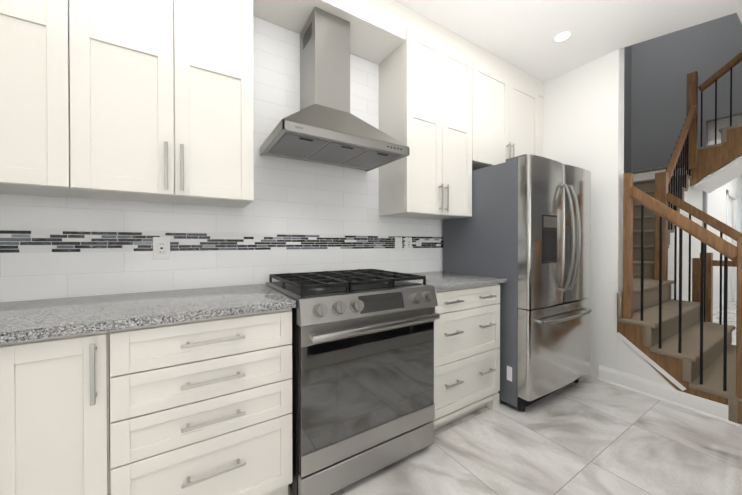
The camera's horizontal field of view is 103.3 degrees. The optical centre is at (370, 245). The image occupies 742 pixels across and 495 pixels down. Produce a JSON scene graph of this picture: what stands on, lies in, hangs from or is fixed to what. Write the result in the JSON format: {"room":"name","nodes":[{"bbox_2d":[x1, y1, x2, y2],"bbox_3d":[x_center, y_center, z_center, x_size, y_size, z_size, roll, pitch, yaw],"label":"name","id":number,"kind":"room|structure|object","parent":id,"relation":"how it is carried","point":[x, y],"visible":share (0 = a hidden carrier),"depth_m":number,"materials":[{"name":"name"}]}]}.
{"room":"kitchen","nodes":[
{"label":"kitchen","id":0,"kind":"room"},
{"bbox_2d":[288,301,741,494],"bbox_3d":[4.039,1.210,1.594,11.590,0.120,5.820,0,0,-32],"label":"floor","id":1,"kind":"structure","parent":0,"point":[587,435],"depth_m":1.63,"materials":[{"name":"tile"}]},
{"bbox_2d":[0,331,110,494],"bbox_3d":[-1.113,0.711,1.123,0.260,0.884,0.642,0,0,-32],"label":"door","id":2,"kind":"structure","parent":1,"relation":"on","point":[54,415],"depth_m":0.89,"materials":[{"name":"white paint"}]},
{"bbox_2d":[109,308,291,494],"bbox_3d":[-0.746,0.709,1.355,0.604,0.884,0.642,0,0,-32],"label":"base cabinet","id":3,"kind":"object","parent":1,"relation":"on","point":[201,407],"visible":1,"depth_m":1.09,"materials":[{"name":"white paint"}]},
{"bbox_2d":[265,269,439,494],"bbox_3d":[-0.123,0.661,1.682,0.775,0.976,0.718,0,0,-32],"label":"range","id":4,"kind":"object","parent":1,"relation":"on","point":[363,405],"visible":0.94,"depth_m":1.40,"materials":[{"name":"silver metal"}]},
{"bbox_2d":[432,284,499,429],"bbox_3d":[0.470,0.704,2.124,0.674,0.884,0.642,0,0,-32],"label":"base cabinet","id":5,"kind":"object","parent":1,"relation":"on","point":[466,353],"visible":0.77,"depth_m":1.88,"materials":[{"name":"white paint"}]},
{"bbox_2d":[406,271,506,290],"bbox_3d":[0.480,0.246,2.132,0.720,0.030,0.633,0,0,-32],"label":"countertop","id":6,"kind":"structure","parent":5,"relation":"on","point":[440,280],"depth_m":1.99,"materials":[{"name":"stone"}]},
{"bbox_2d":[443,154,591,411],"bbox_3d":[1.246,0.265,2.459,0.911,1.757,0.862,0,0,-32],"label":"refrigerator","id":7,"kind":"object","parent":1,"relation":"on","point":[524,229],"visible":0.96,"depth_m":2.08,"materials":[{"name":"silver metal"}]},
{"bbox_2d":[616,51,741,424],"bbox_3d":[3.712,-0.843,3.219,3.789,3.959,2.454,0,0,-32],"label":"staircase","id":8,"kind":"structure","parent":1,"relation":"on","point":[672,334],"depth_m":2.73,"materials":[{"name":"wood"}]},
{"bbox_3d":[-0.937,0.721,-0.271,0.945,0.884,3.188,0,0,-32],"label":"base cabinet","id":9,"kind":"object","parent":1,"relation":"on","visible":0},
{"bbox_2d":[0,284,295,343],"bbox_3d":[-0.565,0.262,-0.051,1.812,0.030,3.208,0,0,-32],"label":"countertop","id":10,"kind":"structure","parent":9,"relation":"on","point":[25,320],"depth_m":1.11,"materials":[{"name":"stone"}]},
{"bbox_2d":[395,0,741,158],"bbox_3d":[4.039,-3.070,1.563,11.590,2.960,5.820,0,0,-32],"label":"ceiling","id":11,"kind":"structure","parent":0,"point":[519,34],"depth_m":2.11,"materials":[{"name":"paint"}]},
{"bbox_2d":[253,0,543,97],"bbox_3d":[-0.244,-1.480,1.847,4.396,0.223,0.321,0,0,-32],"label":"soffit","id":12,"kind":"object","parent":11,"relation":"attached to","point":[378,28],"visible":0.59,"depth_m":1.93,"materials":[{"name":"white paint"}]},
{"bbox_2d":[552,30,572,41],"bbox_3d":[1.460,-1.593,2.239,0.132,0.004,0.132,0,0,-32],"label":"recessed light","id":13,"kind":"object","parent":11,"relation":"in","point":[562,35],"visible":1,"depth_m":2.23,"materials":[{"name":"white paint"}]},
{"bbox_2d":[543,48,672,386],"bbox_3d":[1.973,-1.657,2.568,0.120,5.600,1.490,0,0,-32],"label":"wall","id":14,"kind":"structure","parent":0,"point":[583,116],"depth_m":2.50,"materials":[{"name":"white paint"}]},
{"bbox_2d":[598,365,741,426],"bbox_3d":[2.162,1.086,2.152,0.024,0.120,0.830,0,0,-32],"label":"baseboard","id":15,"kind":"structure","parent":14,"relation":"attached to","point":[673,396],"depth_m":2.15,"materials":[{"name":"white paint"}]},
{"bbox_2d":[624,45,631,172],"bbox_3d":[3.134,-1.670,4.373,3.770,5.600,0.120,0,0,-32],"label":"wall","id":16,"kind":"structure","parent":0,"point":[627,50],"depth_m":5.18,"materials":[{"name":"paint"}]},
{"bbox_2d":[632,13,741,251],"bbox_3d":[5.342,-1.670,4.295,0.120,5.600,2.370,0,0,-32],"label":"wall","id":17,"kind":"structure","parent":0,"point":[657,70],"depth_m":4.77,"materials":[{"name":"paint"}]},
{"bbox_2d":[690,185,702,300],"bbox_3d":[4.709,0.130,4.334,0.916,2.000,0.089,0,0,-32],"label":"wall","id":18,"kind":"structure","parent":0,"point":[696,195],"depth_m":4.32,"materials":[{"name":"white paint"}]},
{"bbox_2d":[707,142,741,305],"bbox_3d":[6.558,-0.248,5.469,3.180,2.740,0.180,0,0,-32],"label":"wall","id":19,"kind":"structure","parent":0,"point":[724,203],"depth_m":5.34,"materials":[{"name":"white paint"}]},
{"bbox_2d":[713,301,723,313],"bbox_3d":[5.852,1.066,4.966,1.440,0.120,0.014,0,0,-32],"label":"baseboard","id":20,"kind":"structure","parent":19,"relation":"attached to","point":[715,308],"depth_m":4.91,"materials":[{"name":"white paint"}]},
{"bbox_3d":[-0.368,-1.654,2.042,4.640,5.600,0.120,0,0,-32],"label":"wall","id":21,"kind":"structure","parent":0,"visible":0},
{"bbox_2d":[0,0,91,198],"bbox_3d":[-1.484,-0.825,1.041,0.660,1.222,0.367,0,0,-32],"label":"upper cabinet","id":22,"kind":"object","parent":21,"relation":"attached to","point":[34,102],"visible":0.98,"depth_m":1.05,"materials":[{"name":"white paint"}]},
{"bbox_2d":[69,0,253,207],"bbox_3d":[-0.929,-0.828,1.391,0.650,1.222,0.367,0,0,-32],"label":"upper cabinet","id":23,"kind":"object","parent":21,"relation":"attached to","point":[161,101],"visible":1,"depth_m":1.25,"materials":[{"name":"white paint"}]},
{"bbox_2d":[0,16,442,301],"bbox_3d":[-0.333,-0.553,1.995,4.398,1.631,0.009,0,0,-32],"label":"tile backsplash","id":24,"kind":"structure","parent":21,"relation":"attached to","point":[297,216],"depth_m":1.76,"materials":[{"name":"white tile"}]},
{"bbox_2d":[153,237,169,259],"bbox_3d":[-1.080,0.015,1.516,0.072,0.116,0.009,0,0,-32],"label":"outlet","id":25,"kind":"object","parent":24,"relation":"attached to","point":[161,247],"visible":1,"depth_m":1.51,"materials":[{"name":"white plastic"}]},
{"bbox_2d":[395,237,401,251],"bbox_3d":[0.222,-0.006,2.337,0.072,0.116,0.011,0,0,-32],"label":"light switch","id":26,"kind":"object","parent":24,"relation":"attached to","point":[398,244],"visible":1,"depth_m":2.33,"materials":[{"name":"white plastic"}]},
{"bbox_2d":[405,237,411,251],"bbox_3d":[0.306,-0.006,2.391,0.072,0.116,0.009,0,0,-32],"label":"electrical outlet","id":27,"kind":"object","parent":24,"relation":"attached to","point":[408,244],"visible":1,"depth_m":2.39,"materials":[{"name":"white plastic"}]},
{"bbox_2d":[260,7,408,171],"bbox_3d":[-0.220,-0.953,1.766,0.760,0.826,0.490,0,0,-32],"label":"range hood","id":28,"kind":"object","parent":21,"relation":"attached to","point":[323,125],"visible":1,"depth_m":1.71,"materials":[{"name":"silver metal"}]},
{"bbox_2d":[379,28,471,219],"bbox_3d":[0.436,-0.834,2.254,0.660,1.222,0.367,0,0,-32],"label":"upper cabinet","id":29,"kind":"object","parent":21,"relation":"attached to","point":[425,100],"visible":1,"depth_m":2.10,"materials":[{"name":"white paint"}]},
{"bbox_2d":[472,61,542,170],"bbox_3d":[1.172,-1.058,2.717,1.076,0.780,0.367,0,0,-32],"label":"upper cabinet","id":30,"kind":"object","parent":21,"relation":"attached to","point":[507,118],"visible":0.62,"depth_m":2.52,"materials":[{"name":"white paint"}]}
]}

